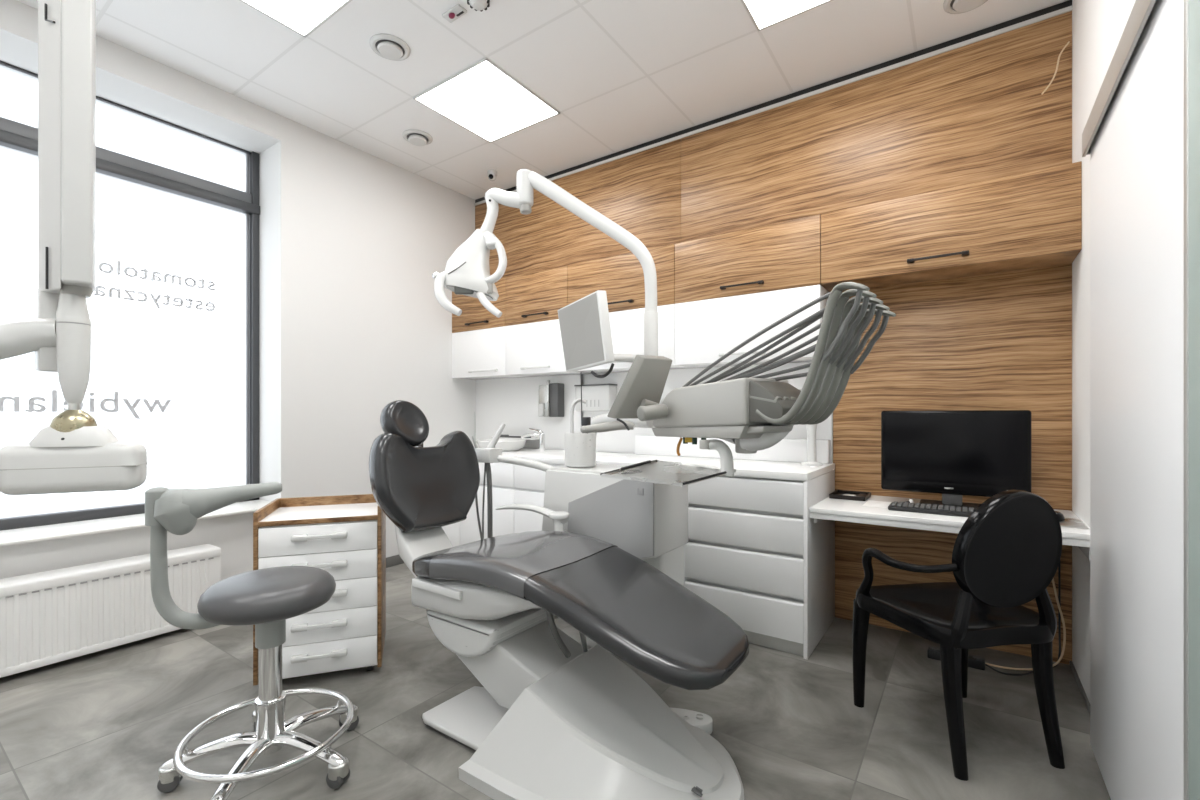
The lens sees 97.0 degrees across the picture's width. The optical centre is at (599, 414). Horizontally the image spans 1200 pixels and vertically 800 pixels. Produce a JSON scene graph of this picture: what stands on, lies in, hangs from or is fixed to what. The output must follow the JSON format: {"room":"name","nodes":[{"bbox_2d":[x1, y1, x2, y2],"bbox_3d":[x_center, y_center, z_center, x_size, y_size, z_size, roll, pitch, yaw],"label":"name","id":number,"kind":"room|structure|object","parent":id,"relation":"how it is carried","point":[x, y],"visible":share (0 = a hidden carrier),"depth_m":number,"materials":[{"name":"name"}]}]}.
{"room":"dental clinic","nodes":[
{"label":"dental clinic","id":0,"kind":"room"},
{"bbox_2d":[0,0,475,579],"bbox_3d":[-2.560,-0.377,2.956,0.422,3.039,4.534,0,0,35],"label":"wall","id":1,"kind":"structure","parent":0,"point":[353,324],"depth_m":3.54,"materials":[{"name":"white paint"}]},
{"bbox_2d":[0,544,220,677],"bbox_3d":[-2.719,0.920,2.165,0.219,0.385,1.953,0,0,35],"label":"radiator","id":2,"kind":"object","parent":1,"relation":"attached to","point":[58,615],"visible":0.77,"depth_m":2.47,"materials":[{"name":"white metal"}]},
{"bbox_2d":[0,544,219,587],"bbox_3d":[-2.702,0.734,2.151,0.167,0.012,1.950,0,0,35],"label":"grille","id":3,"kind":"object","parent":2,"relation":"attached to","point":[40,579],"depth_m":2.53,"materials":[{"name":"white metal"}]},
{"bbox_2d":[0,61,259,530],"bbox_3d":[-3.037,-0.585,2.481,0.100,2.305,2.608,0,0,35],"label":"window","id":4,"kind":"structure","parent":1,"relation":"in","point":[18,137],"depth_m":3.15,"materials":[{"name":"grey metal"}]},
{"bbox_2d":[0,500,269,545],"bbox_3d":[-2.846,0.572,2.360,0.382,0.016,2.628,0,0,35],"label":"windowsill","id":5,"kind":"structure","parent":1,"relation":"attached to","point":[78,528],"depth_m":2.68,"materials":[{"name":"white"}]},
{"bbox_2d":[386,555,403,567],"bbox_3d":[-2.581,1.105,2.545,0.012,0.075,3.834,0,0,35],"label":"baseboard","id":6,"kind":"structure","parent":1,"relation":"attached to","point":[391,561],"depth_m":4.01,"materials":[{"name":"grey"}]},
{"bbox_2d":[17,0,1067,199],"bbox_3d":[-0.917,-1.946,1.827,4.608,0.100,4.754,0,0,35],"label":"ceiling","id":7,"kind":"structure","parent":0,"point":[619,75],"depth_m":2.80,"materials":[{"name":"paint"}]},
{"bbox_2d":[0,0,150,494],"bbox_3d":[-1.150,-0.867,1.108,0.261,2.058,0.308,0,0,35],"label":"dental x-ray machine","id":8,"kind":"object","parent":7,"relation":"hanging from","point":[72,454],"visible":1,"depth_m":1.09,"materials":[{"name":"white plastic"}]},
{"bbox_2d":[240,0,351,37],"bbox_3d":[-1.396,-1.891,2.222,0.625,0.010,0.625,0,0,35],"label":"recessed light","id":9,"kind":"object","parent":7,"relation":"in","point":[303,17],"visible":1,"depth_m":2.48,"materials":[{"name":"white plastic"}]},
{"bbox_2d":[369,33,409,60],"bbox_3d":[-1.082,-1.880,2.737,0.196,0.030,0.196,0,0,35],"label":"ceiling vent","id":10,"kind":"object","parent":7,"relation":"in","point":[387,46],"visible":1,"depth_m":2.71,"materials":[{"name":"white plastic"}]},
{"bbox_2d":[402,129,432,145],"bbox_3d":[-1.245,-1.876,3.623,0.196,0.038,0.196,0,0,35],"label":"ceiling vent","id":11,"kind":"object","parent":7,"relation":"in","point":[415,137],"visible":1,"depth_m":3.59,"materials":[{"name":"white plastic"}]},
{"bbox_2d":[442,4,466,22],"bbox_3d":[-0.685,-1.881,2.501,0.120,0.028,0.055,0,0,35],"label":"indicator","id":12,"kind":"object","parent":7,"relation":"attached to","point":[457,11],"visible":1,"depth_m":2.49,"materials":[{"name":"white plastic"}]},
{"bbox_2d":[467,0,489,11],"bbox_3d":[-0.551,-1.871,2.405,0.104,0.048,0.104,0,0,35],"label":"smoke detector","id":13,"kind":"object","parent":7,"relation":"attached to","point":[479,5],"visible":1,"depth_m":2.40,"materials":[{"name":"white plastic"}]},
{"bbox_2d":[413,57,559,142],"bbox_3d":[-0.682,-1.891,3.249,0.625,0.010,0.625,0,0,35],"label":"recessed light","id":14,"kind":"object","parent":7,"relation":"in","point":[482,98],"visible":1,"depth_m":3.20,"materials":[{"name":"white plastic"}]},
{"bbox_2d":[488,170,496,180],"bbox_3d":[-0.842,-1.857,4.130,0.075,0.078,0.090,0,0,35],"label":"security camera","id":15,"kind":"object","parent":7,"relation":"attached to","point":[492,174],"visible":1,"depth_m":4.11,"materials":[{"name":"white plastic"}]},
{"bbox_2d":[741,0,832,30],"bbox_3d":[0.857,-1.891,2.179,0.625,0.010,0.625,0,0,35],"label":"recessed light","id":16,"kind":"object","parent":7,"relation":"in","point":[764,14],"visible":1,"depth_m":2.47,"materials":[{"name":"white plastic"}]},
{"bbox_2d":[943,0,987,13],"bbox_3d":[1.672,-1.880,2.406,0.196,0.030,0.196,0,0,35],"label":"ceiling vent","id":17,"kind":"object","parent":7,"relation":"in","point":[949,6],"visible":1,"depth_m":2.43,"materials":[{"name":"white plastic"}]},
{"bbox_2d":[0,563,1110,799],"bbox_3d":[-0.917,1.193,1.827,4.608,0.100,4.754,0,0,35],"label":"floor","id":18,"kind":"structure","parent":0,"point":[99,725],"depth_m":1.95,"materials":[{"name":"tile"}]},
{"bbox_2d":[145,482,358,799],"bbox_3d":[-1.060,0.678,1.718,0.566,0.926,0.578,0,0,35],"label":"stool","id":19,"kind":"object","parent":18,"relation":"on","point":[265,598],"visible":1,"depth_m":1.62,"materials":[{"name":"grey"}]},
{"bbox_2d":[158,767,180,783],"bbox_3d":[-1.313,1.092,1.623,0.058,0.042,0.058,0,0,35],"label":"hood","id":20,"kind":"object","parent":19,"relation":"attached to","point":[166,775],"depth_m":1.60,"materials":[{"name":"silver metal"}]},
{"bbox_2d":[252,711,255,724],"bbox_3d":[-1.226,1.092,1.923,0.058,0.042,0.058,0,0,35],"label":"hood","id":21,"kind":"object","parent":19,"relation":"attached to","point":[254,713],"depth_m":1.90,"materials":[{"name":"silver metal"}]},
{"bbox_2d":[328,757,348,780],"bbox_3d":[-0.807,1.092,1.639,0.058,0.042,0.058,0,0,35],"label":"hood","id":22,"kind":"object","parent":19,"relation":"attached to","point":[338,767],"depth_m":1.62,"materials":[{"name":"silver metal"}]},
{"bbox_2d":[340,706,357,723],"bbox_3d":[-0.913,1.092,1.933,0.058,0.042,0.058,0,0,35],"label":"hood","id":23,"kind":"object","parent":19,"relation":"attached to","point":[343,714],"depth_m":1.92,"materials":[{"name":"silver metal"}]},
{"bbox_2d":[253,494,385,685],"bbox_3d":[-1.251,0.772,2.425,0.486,0.742,0.428,0,0,-19],"label":"drawer cabinet","id":24,"kind":"object","parent":18,"relation":"on","point":[344,536],"visible":0.78,"depth_m":2.28,"materials":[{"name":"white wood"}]},
{"bbox_2d":[442,522,459,546],"bbox_3d":[-1.065,0.727,4.266,0.534,0.832,0.616,0,0,35],"label":"base cabinet","id":25,"kind":"object","parent":18,"relation":"on","point":[452,531],"visible":0.02,"depth_m":3.90,"materials":[{"name":"white paint"}]},
{"bbox_2d":[474,447,834,480],"bbox_3d":[-0.070,0.292,3.575,2.959,0.036,0.632,0,0,35],"label":"countertop","id":26,"kind":"structure","parent":25,"relation":"on","point":[783,470],"depth_m":3.06,"materials":[{"name":"white"}]},
{"bbox_2d":[477,439,525,451],"bbox_3d":[-0.751,0.233,4.053,0.370,0.082,0.370,0,0,35],"label":"sink basin","id":27,"kind":"object","parent":26,"relation":"in","point":[506,445],"visible":0.82,"depth_m":3.93,"materials":[{"name":"white ceramic"}]},
{"bbox_2d":[521,428,544,451],"bbox_3d":[-0.504,0.185,3.967,0.190,0.176,0.042,0,0,11],"label":"faucet","id":28,"kind":"object","parent":26,"relation":"on","point":[541,436],"visible":1,"depth_m":3.94,"materials":[{"name":"silver metal"}]},
{"bbox_2d":[635,435,829,463],"bbox_3d":[0.777,0.208,3.347,1.255,0.130,0.066,0,0,35],"label":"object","id":29,"kind":"structure","parent":26,"relation":"on","point":[787,450],"depth_m":3.27,"materials":[{"name":"white paint"}]},
{"bbox_2d":[799,389,822,465],"bbox_3d":[1.081,0.065,2.874,0.316,0.418,0.161,0,0,1],"label":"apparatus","id":30,"kind":"object","parent":26,"relation":"on","point":[811,429],"visible":0.23,"depth_m":2.86,"materials":[{"name":"white plastic"}]},
{"bbox_2d":[460,462,515,544],"bbox_3d":[-0.623,0.727,3.959,0.538,0.832,0.616,0,0,35],"label":"base cabinet","id":31,"kind":"object","parent":18,"relation":"on","point":[502,473],"visible":0.17,"depth_m":3.65,"materials":[{"name":"white laminate"}]},
{"bbox_2d":[514,463,564,532],"bbox_3d":[-0.155,0.727,3.634,0.598,0.832,0.616,0,0,35],"label":"base cabinet","id":32,"kind":"object","parent":18,"relation":"on","point":[529,483],"visible":0.17,"depth_m":3.48,"materials":[{"name":"white paint"}]},
{"bbox_2d":[369,400,748,799],"bbox_3d":[-0.259,0.537,2.043,1.701,1.211,0.831,0,0,35],"label":"dental chair","id":33,"kind":"object","parent":18,"relation":"on","point":[553,717],"visible":1,"depth_m":1.84,"materials":[{"name":"grey leather"}]},
{"bbox_2d":[412,533,748,690],"bbox_3d":[-0.101,0.648,1.988,1.300,0.266,0.584,0,0,35],"label":"seat cushion","id":34,"kind":"object","parent":33,"relation":"on","point":[491,587],"depth_m":1.83,"materials":[{"name":"grey leather"}]},
{"bbox_2d":[542,414,687,653],"bbox_3d":[0.062,0.567,2.601,0.651,1.151,0.348,0,0,35],"label":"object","id":35,"kind":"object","parent":18,"relation":"on","point":[648,521],"depth_m":2.43,"materials":[{"name":"white plastic"}]},
{"bbox_2d":[472,412,553,539],"bbox_3d":[-0.430,0.370,2.703,0.483,0.767,0.132,0,0,17],"label":"holder","id":36,"kind":"object","parent":35,"relation":"attached to","point":[489,454],"visible":0.82,"depth_m":2.73,"materials":[{"name":"white plastic"}]},
{"bbox_2d":[432,169,657,355],"bbox_3d":[-0.276,-0.634,2.694,1.144,1.250,0.287,0,0,9],"label":"light","id":37,"kind":"object","parent":35,"relation":"on","point":[466,272],"visible":0.96,"depth_m":2.67,"materials":[{"name":"white plastic"}]},
{"bbox_2d":[558,290,635,377],"bbox_3d":[-0.051,-0.355,2.503,0.469,0.384,0.274,0,0,35],"label":"patient monitor","id":38,"kind":"object","parent":37,"relation":"attached to","point":[585,329],"visible":0.89,"depth_m":2.41,"materials":[{"name":"white plastic"}]},
{"bbox_2d":[580,282,895,455],"bbox_3d":[0.463,-0.097,1.940,0.488,0.528,1.163,0,0,-38],"label":"dental instrument unit","id":39,"kind":"object","parent":37,"relation":"attached to","point":[753,414],"visible":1,"depth_m":1.76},
{"bbox_2d":[600,439,735,485],"bbox_3d":[0.264,0.164,1.991,0.399,0.145,0.346,0,0,44],"label":"tray","id":40,"kind":"object","parent":39,"relation":"attached to","point":[657,471],"visible":0.98,"depth_m":1.94,"materials":[{"name":"silver metal"}]},
{"bbox_2d":[621,460,650,469],"bbox_3d":[0.144,0.200,2.105,0.163,0.031,0.012,0,0,-43],"label":"tweezers","id":41,"kind":"object","parent":40,"relation":"on","point":[648,461],"visible":1,"depth_m":2.10,"materials":[{"name":"silver metal"}]},
{"bbox_2d":[652,425,768,438],"bbox_3d":[0.432,0.064,2.057,0.190,0.057,0.560,0,0,-28],"label":"tray","id":42,"kind":"object","parent":39,"relation":"on","point":[685,431],"depth_m":1.91,"materials":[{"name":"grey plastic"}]},
{"bbox_2d":[565,372,595,467],"bbox_3d":[-0.098,0.025,2.662,0.158,0.475,0.158,0,0,35],"label":"cuspidor","id":43,"kind":"object","parent":35,"relation":"on","point":[580,448],"visible":0.98,"depth_m":2.60,"materials":[{"name":"white plastic"}]},
{"bbox_2d":[565,432,595,467],"bbox_3d":[-0.098,0.176,2.662,0.158,0.172,0.158,0,0,35],"label":"bowl","id":44,"kind":"object","parent":43,"relation":"attached to","point":[580,448],"depth_m":2.59,"materials":[{"name":"white ceramic"}]},
{"bbox_2d":[684,470,834,658],"bbox_3d":[0.879,0.727,2.913,0.644,0.832,0.620,0,0,35],"label":"base cabinet","id":45,"kind":"object","parent":18,"relation":"on","point":[754,551],"visible":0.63,"depth_m":2.63,"materials":[{"name":"white paint"}]},
{"bbox_2d":[927,646,984,669],"bbox_3d":[1.641,1.120,2.449,0.220,0.046,0.055,0,0,35],"label":"power strip","id":46,"kind":"object","parent":18,"relation":"on","point":[974,661],"visible":0.63,"depth_m":2.41,"materials":[{"name":"black plastic"}]},
{"bbox_2d":[852,489,1064,780],"bbox_3d":[1.281,0.692,1.901,0.586,0.909,0.516,0,0,-9],"label":"armchair","id":47,"kind":"object","parent":18,"relation":"on","point":[1006,555],"visible":1,"depth_m":1.71,"materials":[{"name":"black plastic"}]},
{"bbox_2d":[985,560,1060,675],"bbox_3d":[1.924,0.813,2.372,0.383,0.660,0.085,0,0,-7],"label":"cable","id":48,"kind":"object","parent":18,"relation":"on","point":[1059,566],"visible":0.63,"depth_m":2.42,"materials":[{"name":"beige plastic"}]},
{"bbox_2d":[1072,0,1135,702],"bbox_3d":[0.919,-0.377,0.539,0.120,3.039,4.534,0,0,35],"label":"wall","id":49,"kind":"structure","parent":0,"point":[1098,26],"depth_m":2.20,"materials":[{"name":"white paint"}]},
{"bbox_2d":[1069,661,1089,713],"bbox_3d":[1.956,1.133,2.144,0.010,0.020,0.714,0,0,35],"label":"baseboard","id":50,"kind":"structure","parent":49,"relation":"attached to","point":[1076,676],"depth_m":2.21,"materials":[{"name":"grey"}]},
{"bbox_2d":[1082,0,1155,156],"bbox_3d":[0.630,-0.933,0.285,0.066,0.083,3.747,0,0,35],"label":"trim","id":51,"kind":"structure","parent":49,"relation":"attached to","point":[1141,10],"depth_m":1.41,"materials":[{"name":"grey metal"}]},
{"bbox_2d":[1090,0,1183,799],"bbox_3d":[1.413,0.087,1.403,0.044,2.088,0.993,0,0,35],"label":"door","id":52,"kind":"structure","parent":49,"relation":"in","point":[1137,147],"depth_m":1.29,"materials":[{"name":"white wood"}]},
{"bbox_2d":[1184,0,1199,799],"bbox_3d":[0.840,0.087,0.608,0.018,2.088,0.958,0,0,35],"label":"door","id":53,"kind":"structure","parent":49,"relation":"in","point":[1191,7],"depth_m":0.97,"materials":[{"name":"green glass"}]},
{"bbox_3d":[0.405,-0.377,3.730,4.608,3.039,0.120,0,0,35],"label":"wall","id":54,"kind":"structure","parent":0,"visible":0},
{"bbox_2d":[452,279,504,332],"bbox_3d":[-0.928,-0.872,4.387,0.621,0.368,0.286,0,0,35],"label":"upper cabinet","id":55,"kind":"object","parent":54,"relation":"attached to","point":[474,316],"visible":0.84,"depth_m":4.30,"materials":[{"name":"brown wood"}]},
{"bbox_2d":[452,326,523,379],"bbox_3d":[-0.921,-0.497,4.397,0.621,0.380,0.295,0,0,35],"label":"upper cabinet","id":56,"kind":"object","parent":54,"relation":"attached to","point":[476,354],"visible":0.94,"depth_m":4.29,"materials":[{"name":"white paint"}]},
{"bbox_2d":[491,434,538,439],"bbox_3d":[-0.679,0.180,4.315,0.440,0.035,0.140,0,0,35],"label":"steel shelf","id":57,"kind":"object","parent":54,"relation":"attached to","point":[502,436],"visible":0.66,"depth_m":4.25,"materials":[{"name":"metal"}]},
{"bbox_2d":[505,266,567,325],"bbox_3d":[-0.419,-0.872,4.033,0.613,0.368,0.286,0,0,35],"label":"upper cabinet","id":58,"kind":"object","parent":54,"relation":"attached to","point":[537,296],"visible":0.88,"depth_m":3.93,"materials":[{"name":"brown wood"}]},
{"bbox_2d":[505,319,588,376],"bbox_3d":[-0.412,-0.497,4.044,0.613,0.380,0.295,0,0,35],"label":"upper cabinet","id":59,"kind":"object","parent":54,"relation":"attached to","point":[535,349],"visible":0.8,"depth_m":3.95,"materials":[{"name":"white laminate"}]},
{"bbox_2d":[538,380,563,416],"bbox_3d":[-0.384,-0.124,4.135,0.200,0.285,0.101,0,0,35],"label":"soap dispenser","id":60,"kind":"object","parent":54,"relation":"attached to","point":[551,395],"visible":1,"depth_m":4.09,"materials":[{"name":"grey plastic"}]},
{"bbox_2d":[475,139,680,278],"bbox_3d":[-0.277,-1.424,4.119,1.998,0.836,0.018,0,0,35],"label":"cladding","id":61,"kind":"object","parent":54,"relation":"attached to","point":[640,192],"visible":0.51,"depth_m":3.93,"materials":[{"name":"brown wood"}]},
{"bbox_2d":[574,384,616,410],"bbox_3d":[-0.032,-0.123,3.888,0.314,0.193,0.103,0,0,35],"label":"dispenser","id":62,"kind":"object","parent":54,"relation":"attached to","point":[599,397],"visible":0.92,"depth_m":3.83,"materials":[{"name":"white plastic"}]},
{"bbox_2d":[568,244,674,311],"bbox_3d":[0.179,-0.872,3.617,0.839,0.368,0.286,0,0,35],"label":"upper cabinet","id":63,"kind":"object","parent":54,"relation":"attached to","point":[621,277],"visible":0.56,"depth_m":3.49,"materials":[{"name":"brown wood"}]},
{"bbox_2d":[574,304,689,373],"bbox_3d":[0.186,-0.497,3.628,0.839,0.380,0.295,0,0,35],"label":"upper cabinet","id":64,"kind":"object","parent":54,"relation":"attached to","point":[627,326],"visible":0.27,"depth_m":3.45,"materials":[{"name":"white paint"}]},
{"bbox_2d":[476,362,830,462],"bbox_3d":[0.114,-0.017,3.854,2.944,0.581,0.008,0,0,35],"label":"backsplash","id":65,"kind":"structure","parent":54,"relation":"attached to","point":[512,402],"depth_m":4.15,"materials":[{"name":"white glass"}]},
{"bbox_2d":[675,285,828,367],"bbox_3d":[0.883,-0.497,3.144,0.851,0.380,0.295,0,0,35],"label":"upper cabinet","id":66,"kind":"object","parent":54,"relation":"attached to","point":[707,330],"visible":0.67,"depth_m":3.06,"materials":[{"name":"white paint"}]},
{"bbox_2d":[675,215,829,303],"bbox_3d":[0.876,-0.872,3.133,0.851,0.368,0.286,0,0,35],"label":"upper cabinet","id":67,"kind":"object","parent":54,"relation":"attached to","point":[787,254],"visible":0.94,"depth_m":3.01,"materials":[{"name":"brown wood"}]},
{"bbox_2d":[475,0,1071,202],"bbox_3d":[0.531,-1.879,3.559,3.966,0.035,0.016,0,0,35],"label":"trim","id":68,"kind":"structure","parent":54,"relation":"attached to","point":[1068,3],"depth_m":2.99,"materials":[{"name":"black plastic"}]},
{"bbox_2d":[474,5,1072,205],"bbox_3d":[0.527,-1.851,3.555,3.966,0.019,0.028,0,0,35],"label":"trim","id":69,"kind":"structure","parent":54,"relation":"attached to","point":[1070,8],"depth_m":2.97,"materials":[{"name":"white paint"}]},
{"bbox_2d":[831,413,832,462],"bbox_3d":[1.316,-0.017,3.010,0.007,0.580,0.022,0,0,35],"label":"trim","id":70,"kind":"structure","parent":54,"relation":"attached to","point":[832,413],"depth_m":3.00,"materials":[{"name":"white plastic"}]},
{"bbox_2d":[681,11,1071,242],"bbox_3d":[1.351,-1.424,2.988,1.964,0.836,0.018,0,0,35],"label":"cladding","id":71,"kind":"object","parent":54,"relation":"attached to","point":[978,111],"visible":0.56,"depth_m":2.83,"materials":[{"name":"brown wood"}]},
{"bbox_2d":[1041,41,1069,94],"bbox_3d":[2.074,-1.578,2.417,0.116,0.231,0.015,0,0,11],"label":"wire","id":72,"kind":"object","parent":71,"relation":"hanging from","point":[1068,41],"visible":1,"depth_m":2.42,"materials":[{"name":"beige"}]},
{"bbox_2d":[821,161,1081,291],"bbox_3d":[1.649,-0.872,2.596,1.026,0.368,0.286,0,0,35],"label":"upper cabinet","id":73,"kind":"object","parent":54,"relation":"attached to","point":[1033,219],"visible":0.99,"depth_m":2.46,"materials":[{"name":"brown wood"}]},
{"bbox_2d":[833,264,1071,664],"bbox_3d":[1.740,0.193,2.718,1.018,1.900,0.018,0,0,35],"label":"cladding","id":74,"kind":"object","parent":54,"relation":"attached to","point":[1000,340],"visible":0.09,"depth_m":2.67,"materials":[{"name":"brown wood"}]},
{"bbox_2d":[809,495,1089,559],"bbox_3d":[1.569,0.490,2.459,1.004,0.106,0.600,0,0,35],"label":"desk","id":75,"kind":"object","parent":74,"relation":"attached to","point":[853,511],"visible":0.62,"depth_m":2.33,"materials":[{"name":"white"}]},
{"bbox_2d":[829,490,870,500],"bbox_3d":[1.323,0.426,2.807,0.170,0.022,0.200,0,0,35],"label":"desk tray","id":76,"kind":"object","parent":75,"relation":"on","point":[838,494],"visible":1,"depth_m":2.76,"materials":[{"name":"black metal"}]},
{"bbox_2d":[862,500,890,507],"bbox_3d":[1.353,0.436,2.591,0.105,0.002,0.200,0,0,35],"label":"paper sheet","id":77,"kind":"object","parent":75,"relation":"on","point":[881,504],"visible":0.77,"depth_m":2.57,"materials":[{"name":"white paper"}]},
{"bbox_2d":[888,501,975,516],"bbox_3d":[1.541,0.424,2.357,0.450,0.026,0.140,0,0,35],"label":"keyboard","id":78,"kind":"object","parent":75,"relation":"on","point":[895,506],"visible":0.71,"depth_m":2.35,"materials":[{"name":"black plastic"}]},
{"bbox_2d":[881,410,1031,508],"bbox_3d":[1.670,0.208,2.523,0.588,0.457,0.190,0,0,35],"label":"computer monitor","id":79,"kind":"object","parent":75,"relation":"on","point":[953,454],"visible":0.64,"depth_m":2.48,"materials":[{"name":"black plastic"}]},
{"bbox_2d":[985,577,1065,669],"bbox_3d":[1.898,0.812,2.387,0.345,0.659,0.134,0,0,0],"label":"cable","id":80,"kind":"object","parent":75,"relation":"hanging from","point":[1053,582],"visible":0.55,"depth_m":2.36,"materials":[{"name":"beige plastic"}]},
{"bbox_2d":[1060,517,1088,528],"bbox_3d":[1.854,0.434,2.164,0.175,0.006,0.230,0,0,35],"label":"mouse pad","id":81,"kind":"object","parent":75,"relation":"on","point":[1069,522],"visible":0.44,"depth_m":2.10,"materials":[{"name":"white paper"}]},
{"bbox_2d":[1055,511,1064,521],"bbox_3d":[1.870,0.414,2.183,0.062,0.032,0.106,0,0,35],"label":"computer mouse","id":82,"kind":"object","parent":81,"relation":"on","point":[1060,515],"visible":0.34,"depth_m":2.15,"materials":[{"name":"black plastic"}]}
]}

